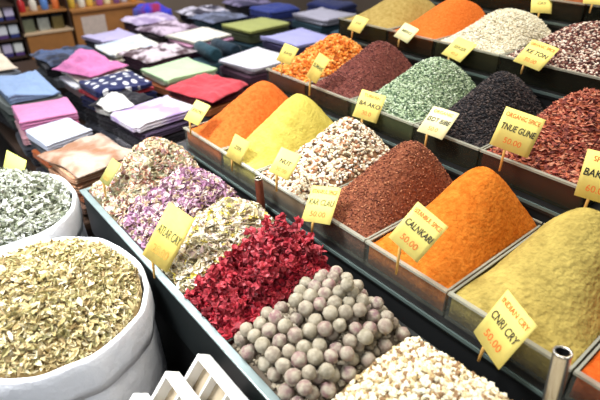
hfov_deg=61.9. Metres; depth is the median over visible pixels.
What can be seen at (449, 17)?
heap
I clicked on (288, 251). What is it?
blossom
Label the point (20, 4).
bottle
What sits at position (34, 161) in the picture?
scarf
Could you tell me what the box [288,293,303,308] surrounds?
bud
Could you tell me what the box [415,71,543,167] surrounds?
heap
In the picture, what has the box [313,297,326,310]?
bud
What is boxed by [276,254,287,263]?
blossom
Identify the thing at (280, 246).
blossom
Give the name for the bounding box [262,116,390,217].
heap
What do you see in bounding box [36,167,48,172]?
scarf
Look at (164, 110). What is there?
scarf
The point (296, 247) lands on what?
blossom
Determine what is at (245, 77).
scarf
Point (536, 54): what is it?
price card
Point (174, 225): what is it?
price card
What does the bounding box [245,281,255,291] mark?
blossom
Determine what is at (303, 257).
blossom
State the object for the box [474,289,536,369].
price card
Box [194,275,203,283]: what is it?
blossom
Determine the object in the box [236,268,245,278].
blossom
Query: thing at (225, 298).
blossom
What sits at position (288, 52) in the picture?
price card
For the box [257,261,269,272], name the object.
blossom
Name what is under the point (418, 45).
bin
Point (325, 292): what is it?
bud
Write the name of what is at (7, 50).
packet
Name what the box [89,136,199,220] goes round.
heap
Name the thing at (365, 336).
bud
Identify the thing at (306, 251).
blossom
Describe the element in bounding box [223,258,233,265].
blossom
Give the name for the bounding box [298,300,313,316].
bud
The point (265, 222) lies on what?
blossom
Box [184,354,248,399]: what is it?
box
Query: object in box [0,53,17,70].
scarf
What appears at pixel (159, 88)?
scarf
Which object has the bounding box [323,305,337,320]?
bud
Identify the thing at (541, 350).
bin
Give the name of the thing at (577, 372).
bin
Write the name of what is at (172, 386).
box
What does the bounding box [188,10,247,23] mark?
scarf
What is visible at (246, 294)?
blossom
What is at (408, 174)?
heap
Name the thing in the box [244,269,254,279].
blossom
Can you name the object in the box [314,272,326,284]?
bud
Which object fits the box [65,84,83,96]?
scarf
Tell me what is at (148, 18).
scarf
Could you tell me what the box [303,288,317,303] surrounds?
bud
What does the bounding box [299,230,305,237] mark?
blossom
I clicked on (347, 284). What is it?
bud
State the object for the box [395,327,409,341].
bud
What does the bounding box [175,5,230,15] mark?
scarf
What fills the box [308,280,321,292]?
bud
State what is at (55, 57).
scarf
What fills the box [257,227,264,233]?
blossom
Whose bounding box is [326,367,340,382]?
bud
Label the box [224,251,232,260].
blossom
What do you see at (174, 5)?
wall
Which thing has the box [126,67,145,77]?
scarf
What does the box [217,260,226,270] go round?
blossom
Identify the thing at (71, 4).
bottle
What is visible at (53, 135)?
scarf
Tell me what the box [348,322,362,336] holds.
bud
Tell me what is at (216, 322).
blossom
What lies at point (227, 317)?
blossom
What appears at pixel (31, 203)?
heap
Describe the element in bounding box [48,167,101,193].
scarf
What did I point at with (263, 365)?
bud
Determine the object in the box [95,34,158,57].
scarf
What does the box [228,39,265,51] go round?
scarf
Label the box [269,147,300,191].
price card
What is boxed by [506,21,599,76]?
heap
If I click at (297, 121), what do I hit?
heap
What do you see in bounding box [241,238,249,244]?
blossom
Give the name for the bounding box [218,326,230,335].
blossom
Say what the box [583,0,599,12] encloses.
price card
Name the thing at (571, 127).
heap
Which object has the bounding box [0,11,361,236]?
floor
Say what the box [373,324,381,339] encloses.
bud
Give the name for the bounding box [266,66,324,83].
bin
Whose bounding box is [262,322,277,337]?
bud
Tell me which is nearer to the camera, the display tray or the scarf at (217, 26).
the display tray
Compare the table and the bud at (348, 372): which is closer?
the bud at (348, 372)
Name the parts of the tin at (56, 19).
lid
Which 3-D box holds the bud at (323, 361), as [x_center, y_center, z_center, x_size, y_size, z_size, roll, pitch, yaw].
[0.054,0.395,1.215,0.036,0.036,0.036,4,31,7]
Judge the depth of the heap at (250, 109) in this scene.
2.16 m
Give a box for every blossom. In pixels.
[183,288,195,300]
[192,297,203,306]
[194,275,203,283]
[194,280,206,290]
[201,307,212,317]
[202,288,212,301]
[205,271,217,283]
[206,265,218,273]
[207,282,218,293]
[210,316,221,326]
[211,301,220,312]
[212,293,220,302]
[216,281,224,289]
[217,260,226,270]
[218,283,230,294]
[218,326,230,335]
[219,276,228,283]
[219,293,229,301]
[219,301,230,314]
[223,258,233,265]
[223,312,234,321]
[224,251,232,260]
[224,262,235,270]
[225,268,237,278]
[227,276,238,286]
[228,286,238,296]
[229,301,240,313]
[230,292,238,302]
[231,244,242,256]
[231,315,240,325]
[231,323,239,334]
[234,254,243,266]
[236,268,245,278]
[237,277,246,286]
[238,298,247,309]
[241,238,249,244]
[242,242,250,250]
[243,251,252,262]
[243,289,248,298]
[244,226,256,236]
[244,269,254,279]
[245,263,254,270]
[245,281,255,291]
[247,287,257,298]
[247,295,260,301]
[249,242,259,249]
[250,248,258,255]
[250,312,259,321]
[253,254,260,263]
[253,261,259,270]
[254,233,265,242]
[254,270,260,278]
[254,279,261,290]
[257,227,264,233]
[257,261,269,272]
[257,282,267,294]
[257,304,266,314]
[258,242,266,249]
[258,249,267,258]
[258,270,269,280]
[260,271,273,283]
[261,218,272,229]
[264,214,271,223]
[264,243,276,255]
[265,232,275,241]
[265,256,278,267]
[265,297,276,307]
[267,249,278,258]
[269,226,282,235]
[269,266,279,278]
[273,269,283,279]
[273,291,284,301]
[274,235,284,241]
[275,212,286,220]
[276,242,286,251]
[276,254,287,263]
[279,221,286,231]
[279,262,288,271]
[280,264,291,275]
[281,287,290,298]
[283,237,294,245]
[285,243,293,253]
[285,254,296,266]
[287,223,297,233]
[287,248,296,257]
[291,233,300,241]
[291,281,296,292]
[292,241,300,250]
[293,216,303,228]
[297,253,307,264]
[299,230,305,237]
[300,237,310,247]
[301,246,311,255]
[305,232,314,242]
[305,271,312,279]
[309,244,317,252]
[312,252,320,261]
[317,245,326,255]
[320,255,327,261]
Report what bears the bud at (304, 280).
on the bud
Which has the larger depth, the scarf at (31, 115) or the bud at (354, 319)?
the scarf at (31, 115)
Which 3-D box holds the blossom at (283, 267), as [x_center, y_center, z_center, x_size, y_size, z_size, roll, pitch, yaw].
[-0.048,0.187,1.395,0.036,0.032,0.023,23,38,32]
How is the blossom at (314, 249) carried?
on the heap at (299, 270)
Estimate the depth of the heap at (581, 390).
1.09 m
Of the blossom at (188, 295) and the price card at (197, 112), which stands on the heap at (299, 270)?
the blossom at (188, 295)
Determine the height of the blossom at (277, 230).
0.029 m
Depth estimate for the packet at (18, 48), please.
5.13 m
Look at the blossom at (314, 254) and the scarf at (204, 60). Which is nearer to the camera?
the blossom at (314, 254)
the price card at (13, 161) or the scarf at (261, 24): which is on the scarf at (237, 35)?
the scarf at (261, 24)
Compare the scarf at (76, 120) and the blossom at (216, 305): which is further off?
the scarf at (76, 120)
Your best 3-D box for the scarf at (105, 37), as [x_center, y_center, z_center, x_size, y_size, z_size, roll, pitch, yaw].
[-1.689,-1.469,4.476,0.380,0.041,0.408,25,39,34]
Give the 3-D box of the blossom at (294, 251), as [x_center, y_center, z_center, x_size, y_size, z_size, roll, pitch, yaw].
[-0.024,0.151,1.447,0.033,0.035,0.034,-12,33,-19]
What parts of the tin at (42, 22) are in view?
lid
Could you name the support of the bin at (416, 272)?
on the display stand
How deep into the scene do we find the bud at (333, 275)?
1.36 m
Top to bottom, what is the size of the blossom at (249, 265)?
0.035 m
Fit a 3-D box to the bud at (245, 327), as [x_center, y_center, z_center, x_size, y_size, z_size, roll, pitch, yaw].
[-0.137,0.333,1.284,0.037,0.037,0.036,17,35,26]
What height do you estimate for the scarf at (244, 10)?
0.097 m
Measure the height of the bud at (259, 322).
0.037 m
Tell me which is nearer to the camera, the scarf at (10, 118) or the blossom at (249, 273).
the blossom at (249, 273)
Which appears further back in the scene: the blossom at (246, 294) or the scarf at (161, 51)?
the scarf at (161, 51)
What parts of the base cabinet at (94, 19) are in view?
notice panel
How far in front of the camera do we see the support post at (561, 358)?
1.04 m
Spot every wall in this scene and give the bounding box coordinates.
[11,0,348,60]
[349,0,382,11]
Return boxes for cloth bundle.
[133,2,171,15]
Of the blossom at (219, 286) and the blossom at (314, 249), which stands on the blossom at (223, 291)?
the blossom at (219, 286)
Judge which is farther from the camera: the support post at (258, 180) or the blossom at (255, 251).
the support post at (258, 180)
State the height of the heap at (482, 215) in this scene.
0.272 m
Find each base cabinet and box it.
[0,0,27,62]
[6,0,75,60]
[69,0,145,45]
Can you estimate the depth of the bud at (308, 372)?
1.15 m
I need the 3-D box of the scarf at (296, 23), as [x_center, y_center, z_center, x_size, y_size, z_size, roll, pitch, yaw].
[0.235,-1.781,5.044,0.484,0.083,0.462,-22,38,-32]
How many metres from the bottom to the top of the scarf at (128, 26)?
0.085 m
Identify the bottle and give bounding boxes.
[17,0,25,12]
[28,0,37,10]
[39,0,48,9]
[51,0,59,8]
[67,0,74,8]
[77,0,84,7]
[85,0,92,5]
[95,0,102,5]
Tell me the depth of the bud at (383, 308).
1.34 m
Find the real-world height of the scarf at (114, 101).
0.063 m
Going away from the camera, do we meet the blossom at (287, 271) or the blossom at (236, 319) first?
the blossom at (236, 319)
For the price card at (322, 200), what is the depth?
1.57 m
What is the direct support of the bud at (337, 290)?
on the bud
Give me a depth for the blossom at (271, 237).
1.45 m
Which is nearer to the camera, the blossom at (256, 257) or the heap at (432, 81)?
the blossom at (256, 257)
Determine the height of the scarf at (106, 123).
0.101 m
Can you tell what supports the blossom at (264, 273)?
on the blossom at (269, 279)
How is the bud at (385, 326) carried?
on the bud at (384, 345)
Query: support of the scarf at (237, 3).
on the scarf at (244, 10)
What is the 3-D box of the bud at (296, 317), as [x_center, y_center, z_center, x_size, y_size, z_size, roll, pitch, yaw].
[-0.008,0.312,1.309,0.035,0.035,0.035,11,33,17]
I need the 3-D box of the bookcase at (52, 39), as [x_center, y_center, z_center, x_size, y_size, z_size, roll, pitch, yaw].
[-2.739,-1.833,5.341,0.490,0.800,0.410,-23,38,-33]
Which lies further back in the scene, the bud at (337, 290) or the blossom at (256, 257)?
the blossom at (256, 257)
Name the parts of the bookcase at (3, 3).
rail, rail, panel, rail, rail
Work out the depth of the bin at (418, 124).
1.75 m
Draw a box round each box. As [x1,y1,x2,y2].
[130,393,151,399]
[151,371,200,399]
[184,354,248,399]
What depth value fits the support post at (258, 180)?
1.77 m
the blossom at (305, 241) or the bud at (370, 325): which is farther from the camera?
the blossom at (305, 241)
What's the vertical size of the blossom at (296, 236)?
0.040 m
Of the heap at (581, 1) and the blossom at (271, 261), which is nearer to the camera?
the blossom at (271, 261)
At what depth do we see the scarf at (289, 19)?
5.30 m
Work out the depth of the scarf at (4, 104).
3.10 m
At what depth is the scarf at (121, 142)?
2.77 m
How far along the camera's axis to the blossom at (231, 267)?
1.44 m
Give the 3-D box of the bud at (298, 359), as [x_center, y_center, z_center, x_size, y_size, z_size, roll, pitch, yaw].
[-0.002,0.377,1.182,0.038,0.039,0.039,-4,31,-6]
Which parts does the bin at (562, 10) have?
panel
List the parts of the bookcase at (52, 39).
panel, panel, drawer, panel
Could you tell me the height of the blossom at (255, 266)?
0.028 m
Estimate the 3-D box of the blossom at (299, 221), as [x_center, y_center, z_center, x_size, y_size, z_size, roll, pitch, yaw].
[-0.003,0.067,1.495,0.034,0.041,0.031,11,33,18]
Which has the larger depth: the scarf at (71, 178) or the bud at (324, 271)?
the scarf at (71, 178)
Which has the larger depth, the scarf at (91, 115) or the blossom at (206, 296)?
the scarf at (91, 115)
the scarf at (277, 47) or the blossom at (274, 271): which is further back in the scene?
the scarf at (277, 47)
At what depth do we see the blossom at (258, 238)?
1.45 m
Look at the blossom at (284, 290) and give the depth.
1.40 m
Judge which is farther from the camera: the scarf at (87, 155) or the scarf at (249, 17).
the scarf at (249, 17)
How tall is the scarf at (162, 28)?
0.048 m
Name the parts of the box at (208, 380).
panel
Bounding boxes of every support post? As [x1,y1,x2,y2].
[254,176,265,210]
[542,345,572,399]
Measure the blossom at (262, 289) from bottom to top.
0.030 m
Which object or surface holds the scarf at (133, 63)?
on the scarf at (135, 71)
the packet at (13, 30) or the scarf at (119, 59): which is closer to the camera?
the scarf at (119, 59)
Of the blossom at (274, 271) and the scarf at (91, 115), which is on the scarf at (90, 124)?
the scarf at (91, 115)
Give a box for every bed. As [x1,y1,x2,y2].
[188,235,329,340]
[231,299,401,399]
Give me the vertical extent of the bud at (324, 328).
0.039 m
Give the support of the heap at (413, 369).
on the display tray
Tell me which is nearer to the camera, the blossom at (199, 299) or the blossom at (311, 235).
the blossom at (199, 299)
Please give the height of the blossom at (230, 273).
0.035 m
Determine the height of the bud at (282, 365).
0.036 m
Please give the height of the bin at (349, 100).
0.098 m
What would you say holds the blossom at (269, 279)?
on the heap at (299, 270)
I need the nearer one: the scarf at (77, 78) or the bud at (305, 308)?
the bud at (305, 308)
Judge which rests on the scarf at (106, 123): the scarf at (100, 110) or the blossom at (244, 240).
the scarf at (100, 110)
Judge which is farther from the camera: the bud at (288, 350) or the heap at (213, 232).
the heap at (213, 232)
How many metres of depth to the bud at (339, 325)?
1.23 m
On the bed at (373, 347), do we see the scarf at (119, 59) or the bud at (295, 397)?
the bud at (295, 397)
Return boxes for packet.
[0,25,8,39]
[1,43,13,57]
[2,7,14,20]
[7,24,19,37]
[12,42,24,55]
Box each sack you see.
[0,171,87,256]
[0,237,166,399]
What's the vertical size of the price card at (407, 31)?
0.099 m
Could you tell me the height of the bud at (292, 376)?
0.041 m
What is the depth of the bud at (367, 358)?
1.23 m
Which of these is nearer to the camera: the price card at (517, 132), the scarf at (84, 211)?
the price card at (517, 132)
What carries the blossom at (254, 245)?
on the blossom
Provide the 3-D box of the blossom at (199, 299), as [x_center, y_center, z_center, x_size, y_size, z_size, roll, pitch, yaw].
[-0.287,0.294,1.427,0.029,0.031,0.032,-26,40,-36]
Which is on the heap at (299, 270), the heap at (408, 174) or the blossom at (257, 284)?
the blossom at (257, 284)
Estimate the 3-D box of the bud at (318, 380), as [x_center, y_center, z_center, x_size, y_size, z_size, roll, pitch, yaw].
[0.042,0.420,1.189,0.037,0.037,0.038,5,32,8]
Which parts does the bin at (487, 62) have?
panel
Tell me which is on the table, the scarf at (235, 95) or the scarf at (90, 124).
the scarf at (90, 124)
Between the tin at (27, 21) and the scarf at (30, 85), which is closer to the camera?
the scarf at (30, 85)
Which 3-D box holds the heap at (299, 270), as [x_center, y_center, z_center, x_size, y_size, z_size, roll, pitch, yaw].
[-0.116,0.285,1.508,0.393,0.317,0.232,-23,38,-33]
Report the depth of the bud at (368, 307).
1.32 m
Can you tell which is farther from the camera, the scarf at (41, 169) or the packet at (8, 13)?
the packet at (8, 13)
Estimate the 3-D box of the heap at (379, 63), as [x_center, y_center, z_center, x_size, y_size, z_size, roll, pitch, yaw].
[0.302,-0.601,2.325,0.470,0.251,0.271,-23,38,-33]
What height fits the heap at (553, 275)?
0.275 m
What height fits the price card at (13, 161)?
0.184 m
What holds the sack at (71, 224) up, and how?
on the floor
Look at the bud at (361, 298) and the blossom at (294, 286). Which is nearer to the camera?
the bud at (361, 298)
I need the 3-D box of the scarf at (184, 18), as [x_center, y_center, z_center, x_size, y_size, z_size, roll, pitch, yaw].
[-1.014,-1.945,5.292,0.412,0.091,0.327,-24,38,-33]
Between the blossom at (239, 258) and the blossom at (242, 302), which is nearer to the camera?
the blossom at (242, 302)
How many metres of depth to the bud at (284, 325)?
1.24 m
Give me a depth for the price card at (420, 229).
1.26 m
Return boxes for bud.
[234,331,247,346]
[240,322,253,336]
[241,344,255,359]
[247,329,261,342]
[253,317,267,331]
[255,337,270,353]
[258,355,273,371]
[261,307,272,320]
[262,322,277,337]
[265,346,281,362]
[267,367,280,381]
[268,309,283,325]
[272,333,286,348]
[274,301,288,313]
[275,358,290,373]
[278,318,292,333]
[278,383,294,399]
[282,344,295,358]
[284,368,301,385]
[287,327,302,343]
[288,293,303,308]
[290,312,303,325]
[291,351,306,367]
[291,396,303,399]
[294,284,306,294]
[296,339,312,355]
[296,379,312,395]
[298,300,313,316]
[299,276,311,288]
[301,365,315,379]
[302,323,316,338]
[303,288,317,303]
[305,385,319,399]
[307,348,323,365]
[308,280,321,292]
[308,313,322,326]
[310,332,323,342]
[311,369,324,384]
[312,338,326,352]
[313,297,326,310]
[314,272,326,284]
[316,355,326,368]
[317,321,332,336]
[318,269,328,276]
[318,287,332,300]
[319,363,334,379]
[320,381,335,398]
[322,278,335,290]
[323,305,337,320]
[324,349,337,363]
[326,326,339,340]
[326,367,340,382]
[327,271,338,282]
[327,295,341,308]
[328,341,342,357]
[329,265,342,278]
[332,285,345,298]
[333,318,346,332]
[338,304,353,319]
[339,346,353,361]
[340,272,352,280]
[340,278,354,291]
[340,364,356,381]
[342,296,354,307]
[343,334,356,347]
[345,314,358,324]
[346,286,359,299]
[347,352,359,365]
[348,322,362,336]
[352,303,366,316]
[353,279,363,291]
[353,337,364,351]
[356,293,369,306]
[357,329,372,344]
[361,352,375,367]
[363,321,377,334]
[365,304,372,316]
[367,309,380,323]
[371,296,383,309]
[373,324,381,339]
[377,318,392,334]
[378,306,387,313]
[378,338,392,352]
[380,310,393,322]
[392,317,398,329]
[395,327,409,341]
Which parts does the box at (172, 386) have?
panel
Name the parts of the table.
leg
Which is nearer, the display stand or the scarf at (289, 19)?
the display stand
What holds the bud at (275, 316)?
on the bud
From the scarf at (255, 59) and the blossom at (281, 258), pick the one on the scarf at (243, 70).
the scarf at (255, 59)
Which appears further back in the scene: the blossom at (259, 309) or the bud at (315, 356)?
the blossom at (259, 309)
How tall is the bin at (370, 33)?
0.098 m
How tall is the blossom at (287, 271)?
0.033 m
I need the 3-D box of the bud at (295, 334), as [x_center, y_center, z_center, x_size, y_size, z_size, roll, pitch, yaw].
[-0.012,0.332,1.228,0.039,0.042,0.040,-5,32,-9]
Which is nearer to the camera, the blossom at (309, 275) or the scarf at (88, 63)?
the blossom at (309, 275)
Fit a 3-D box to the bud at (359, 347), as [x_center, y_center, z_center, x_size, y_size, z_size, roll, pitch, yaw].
[0.145,0.363,1.252,0.036,0.036,0.036,13,33,20]
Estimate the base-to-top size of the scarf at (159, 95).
0.063 m
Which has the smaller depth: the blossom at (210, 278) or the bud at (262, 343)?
the bud at (262, 343)
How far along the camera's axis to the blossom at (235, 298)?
1.36 m
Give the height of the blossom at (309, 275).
0.028 m
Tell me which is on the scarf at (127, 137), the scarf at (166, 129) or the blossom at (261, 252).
the scarf at (166, 129)
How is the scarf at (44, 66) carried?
on the scarf at (55, 81)
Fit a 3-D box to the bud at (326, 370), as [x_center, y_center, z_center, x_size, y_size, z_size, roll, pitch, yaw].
[0.062,0.397,1.164,0.037,0.039,0.037,13,34,21]
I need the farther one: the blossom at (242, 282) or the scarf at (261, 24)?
the scarf at (261, 24)
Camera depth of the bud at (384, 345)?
1.26 m
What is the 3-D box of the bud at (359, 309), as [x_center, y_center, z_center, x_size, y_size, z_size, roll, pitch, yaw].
[0.151,0.280,1.271,0.036,0.037,0.036,-3,31,-5]
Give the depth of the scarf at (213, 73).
3.30 m
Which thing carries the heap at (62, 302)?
in the sack at (134, 361)
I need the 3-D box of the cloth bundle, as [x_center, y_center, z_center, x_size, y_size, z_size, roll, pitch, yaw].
[-1.615,-1.878,5.570,0.354,0.638,0.303,-23,38,-33]
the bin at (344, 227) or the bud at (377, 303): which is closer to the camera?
the bud at (377, 303)
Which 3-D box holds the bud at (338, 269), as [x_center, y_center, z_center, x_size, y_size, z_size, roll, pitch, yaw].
[0.102,0.205,1.414,0.040,0.039,0.039,23,38,33]
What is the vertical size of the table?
0.300 m
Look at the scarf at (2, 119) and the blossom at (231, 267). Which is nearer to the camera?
the blossom at (231, 267)
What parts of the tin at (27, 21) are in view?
lid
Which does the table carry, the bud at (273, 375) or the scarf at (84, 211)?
the scarf at (84, 211)
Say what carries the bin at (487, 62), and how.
on the display stand
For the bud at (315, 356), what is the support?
on the bud at (323, 361)
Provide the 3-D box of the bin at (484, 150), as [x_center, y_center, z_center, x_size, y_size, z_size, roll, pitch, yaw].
[0.912,-0.145,1.735,0.491,0.098,0.355,-23,38,-33]
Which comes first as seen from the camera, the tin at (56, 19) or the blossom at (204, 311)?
the blossom at (204, 311)
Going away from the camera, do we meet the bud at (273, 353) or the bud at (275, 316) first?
the bud at (273, 353)
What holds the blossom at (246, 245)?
on the heap at (299, 270)
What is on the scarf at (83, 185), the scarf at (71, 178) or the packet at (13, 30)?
the scarf at (71, 178)
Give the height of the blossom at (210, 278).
0.040 m
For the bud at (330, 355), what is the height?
0.034 m
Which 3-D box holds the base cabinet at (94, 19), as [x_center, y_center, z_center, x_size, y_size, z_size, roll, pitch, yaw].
[-2.215,-1.959,5.765,0.838,0.575,0.420,-23,38,-33]
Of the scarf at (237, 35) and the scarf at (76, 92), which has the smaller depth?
the scarf at (76, 92)
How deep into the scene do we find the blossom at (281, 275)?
1.41 m
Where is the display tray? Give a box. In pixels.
[79,186,439,399]
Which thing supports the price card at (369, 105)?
in the heap at (346, 148)
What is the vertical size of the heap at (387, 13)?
0.195 m
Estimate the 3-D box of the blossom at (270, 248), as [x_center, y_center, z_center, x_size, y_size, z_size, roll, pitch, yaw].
[-0.082,0.136,1.398,0.034,0.026,0.033,26,40,36]
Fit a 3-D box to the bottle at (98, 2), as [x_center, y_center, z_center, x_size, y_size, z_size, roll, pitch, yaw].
[-2.217,-2.230,5.492,0.071,0.171,0.072,-23,38,-33]
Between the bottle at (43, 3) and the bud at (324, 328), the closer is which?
the bud at (324, 328)
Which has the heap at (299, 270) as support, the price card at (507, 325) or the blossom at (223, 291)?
the blossom at (223, 291)
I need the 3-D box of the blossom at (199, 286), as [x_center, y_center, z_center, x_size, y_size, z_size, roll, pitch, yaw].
[-0.282,0.246,1.425,0.033,0.037,0.034,2,31,3]
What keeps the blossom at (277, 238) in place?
on the blossom
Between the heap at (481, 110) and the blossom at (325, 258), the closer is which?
the blossom at (325, 258)
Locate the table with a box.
[0,59,92,236]
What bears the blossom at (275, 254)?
on the heap at (299, 270)
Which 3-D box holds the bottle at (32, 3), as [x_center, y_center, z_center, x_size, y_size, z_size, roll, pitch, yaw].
[-2.732,-2.008,5.097,0.071,0.151,0.072,-23,38,-33]
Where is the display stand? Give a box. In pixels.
[155,0,599,399]
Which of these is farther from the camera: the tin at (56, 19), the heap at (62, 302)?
the tin at (56, 19)
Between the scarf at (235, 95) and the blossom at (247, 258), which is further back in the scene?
the scarf at (235, 95)
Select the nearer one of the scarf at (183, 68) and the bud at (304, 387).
the bud at (304, 387)
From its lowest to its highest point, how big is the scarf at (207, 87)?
0.042 m
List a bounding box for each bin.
[183,121,229,150]
[219,147,271,172]
[254,167,351,203]
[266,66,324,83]
[304,79,377,100]
[304,185,425,241]
[338,15,402,42]
[348,97,423,125]
[365,218,542,293]
[386,26,453,57]
[413,122,489,150]
[432,36,525,74]
[437,0,586,23]
[447,223,599,371]
[479,145,576,187]
[498,51,599,94]
[573,344,599,390]
[583,4,599,21]
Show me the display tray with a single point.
(189, 324)
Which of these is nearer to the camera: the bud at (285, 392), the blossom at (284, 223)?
the bud at (285, 392)
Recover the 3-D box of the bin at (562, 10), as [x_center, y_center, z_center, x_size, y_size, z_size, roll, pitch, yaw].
[1.215,-1.100,2.693,0.491,0.098,0.830,-23,38,-33]
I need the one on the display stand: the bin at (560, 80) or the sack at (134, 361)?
the bin at (560, 80)
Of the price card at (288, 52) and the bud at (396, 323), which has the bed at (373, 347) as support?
the bud at (396, 323)
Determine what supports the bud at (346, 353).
on the bud at (348, 372)
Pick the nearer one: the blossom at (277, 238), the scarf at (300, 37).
the blossom at (277, 238)
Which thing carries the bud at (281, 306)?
on the bed at (373, 347)
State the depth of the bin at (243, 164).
1.90 m
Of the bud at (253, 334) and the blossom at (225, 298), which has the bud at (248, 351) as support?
the bud at (253, 334)
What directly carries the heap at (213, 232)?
on the display tray
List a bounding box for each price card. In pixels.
[3,150,26,170]
[100,158,120,196]
[142,202,194,277]
[184,100,210,135]
[226,134,250,170]
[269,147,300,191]
[276,43,298,75]
[302,185,340,231]
[306,52,329,95]
[347,15,368,37]
[352,89,385,122]
[389,202,447,274]
[394,23,418,46]
[417,106,458,147]
[441,37,476,61]
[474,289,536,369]
[489,106,545,170]
[513,40,558,73]
[530,0,551,17]
[574,149,599,206]
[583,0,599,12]
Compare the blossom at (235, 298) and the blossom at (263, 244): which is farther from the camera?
the blossom at (263, 244)
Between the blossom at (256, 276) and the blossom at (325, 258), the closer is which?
the blossom at (256, 276)
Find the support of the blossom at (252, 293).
on the heap at (299, 270)
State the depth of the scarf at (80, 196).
2.31 m
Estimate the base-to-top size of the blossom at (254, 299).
0.033 m
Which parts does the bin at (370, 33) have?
panel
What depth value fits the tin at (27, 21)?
5.11 m
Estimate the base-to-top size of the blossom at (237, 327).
0.030 m
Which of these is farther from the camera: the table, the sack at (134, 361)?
the table
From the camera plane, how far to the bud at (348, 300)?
1.29 m
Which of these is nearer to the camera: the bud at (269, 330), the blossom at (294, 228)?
the bud at (269, 330)
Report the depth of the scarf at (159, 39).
4.39 m
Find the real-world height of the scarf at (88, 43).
0.106 m
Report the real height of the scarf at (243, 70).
0.025 m
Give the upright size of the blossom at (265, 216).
0.031 m
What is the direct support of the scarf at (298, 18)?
on the scarf at (296, 23)
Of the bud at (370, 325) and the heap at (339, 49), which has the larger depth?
the heap at (339, 49)
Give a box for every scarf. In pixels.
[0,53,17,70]
[0,69,20,74]
[0,70,60,104]
[0,94,62,115]
[0,107,17,128]
[0,111,17,131]
[11,97,78,129]
[14,116,79,133]
[15,120,29,144]
[16,131,35,156]
[25,118,92,150]
[29,45,107,66]
[29,139,61,152]
[29,156,40,165]
[32,149,51,168]
[35,59,63,76]
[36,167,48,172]
[37,68,65,87]
[37,133,130,178]
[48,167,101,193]
[49,160,122,183]
[51,48,127,77]
[59,75,81,89]
[61,60,128,82]
[62,92,86,109]
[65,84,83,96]
[74,106,89,121]
[77,193,84,202]
[78,86,153,99]
[79,71,152,97]
[79,200,87,213]
[80,90,157,110]
[81,28,136,43]
[84,108,99,123]
[84,120,103,134]
[85,40,100,51]
[88,89,153,110]
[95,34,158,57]
[95,101,147,116]
[96,92,134,111]
[97,50,127,66]
[97,113,118,133]
[99,129,119,145]
[110,95,192,132]
[113,126,194,146]
[116,119,200,140]
[116,137,187,148]
[117,43,197,63]
[120,12,176,25]
[122,54,190,70]
[123,22,150,32]
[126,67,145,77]
[135,20,199,35]
[139,30,186,42]
[141,57,217,83]
[142,72,215,85]
[144,77,169,96]
[156,92,165,97]
[165,27,230,44]
[165,73,248,102]
[166,42,201,58]
[168,37,233,48]
[169,89,243,106]
[170,96,234,115]
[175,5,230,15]
[180,14,194,23]
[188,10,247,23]
[192,53,228,69]
[193,18,245,30]
[194,41,221,61]
[201,112,219,124]
[210,38,240,55]
[218,73,268,88]
[219,47,280,71]
[219,65,268,83]
[220,62,284,73]
[221,0,271,6]
[222,17,289,33]
[222,26,288,42]
[225,4,263,14]
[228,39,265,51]
[244,15,256,19]
[249,2,299,19]
[251,16,296,27]
[260,28,326,47]
[262,41,311,55]
[292,20,338,33]
[293,7,356,22]
[294,17,338,25]
[307,0,356,13]
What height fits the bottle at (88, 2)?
0.171 m
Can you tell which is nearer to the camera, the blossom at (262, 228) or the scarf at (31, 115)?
the blossom at (262, 228)
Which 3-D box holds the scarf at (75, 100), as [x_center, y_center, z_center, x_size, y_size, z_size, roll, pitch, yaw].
[-1.405,-0.741,3.502,0.313,0.078,0.395,22,38,32]
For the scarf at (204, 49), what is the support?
on the scarf at (204, 60)
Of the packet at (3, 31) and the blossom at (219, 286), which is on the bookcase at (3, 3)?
the packet at (3, 31)
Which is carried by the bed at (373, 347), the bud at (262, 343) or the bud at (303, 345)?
the bud at (303, 345)
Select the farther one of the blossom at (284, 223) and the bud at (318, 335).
the blossom at (284, 223)
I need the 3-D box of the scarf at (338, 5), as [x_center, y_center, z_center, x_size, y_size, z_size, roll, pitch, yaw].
[0.356,-2.169,5.627,0.453,0.165,0.397,27,40,37]
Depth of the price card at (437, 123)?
1.77 m
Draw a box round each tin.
[21,15,35,32]
[33,13,50,30]
[48,12,64,28]
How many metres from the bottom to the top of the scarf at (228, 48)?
0.108 m
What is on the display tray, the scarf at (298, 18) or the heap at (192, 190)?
the heap at (192, 190)
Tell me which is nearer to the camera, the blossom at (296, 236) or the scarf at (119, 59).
the blossom at (296, 236)
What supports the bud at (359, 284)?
on the bed at (373, 347)
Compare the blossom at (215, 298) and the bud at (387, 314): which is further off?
the blossom at (215, 298)
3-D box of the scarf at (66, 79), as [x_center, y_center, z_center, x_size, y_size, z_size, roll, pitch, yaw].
[-1.405,-0.841,3.415,0.382,0.027,0.318,-23,38,-33]
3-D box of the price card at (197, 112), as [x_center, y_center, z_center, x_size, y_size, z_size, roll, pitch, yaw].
[-0.430,-0.343,2.104,0.078,0.130,0.088,24,38,34]
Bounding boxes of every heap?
[0,167,72,245]
[0,237,141,378]
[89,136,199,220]
[116,165,239,251]
[156,197,273,294]
[187,81,287,165]
[223,94,332,187]
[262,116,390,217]
[269,33,361,95]
[307,40,411,116]
[308,140,452,258]
[331,336,508,399]
[346,0,434,27]
[351,57,475,140]
[368,166,536,311]
[396,0,484,38]
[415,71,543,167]
[441,8,550,53]
[448,207,599,382]
[480,87,599,208]
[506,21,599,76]
[566,0,582,2]
[569,351,599,399]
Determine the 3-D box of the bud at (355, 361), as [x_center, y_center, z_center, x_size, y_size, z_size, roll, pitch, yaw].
[0.128,0.390,1.229,0.034,0.036,0.034,-22,37,-31]
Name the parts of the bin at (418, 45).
panel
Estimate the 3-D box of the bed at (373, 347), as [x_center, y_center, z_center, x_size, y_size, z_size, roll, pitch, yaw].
[0.056,0.416,1.346,0.392,0.262,0.295,-23,38,-33]
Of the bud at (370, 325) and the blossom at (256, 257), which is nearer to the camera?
the bud at (370, 325)

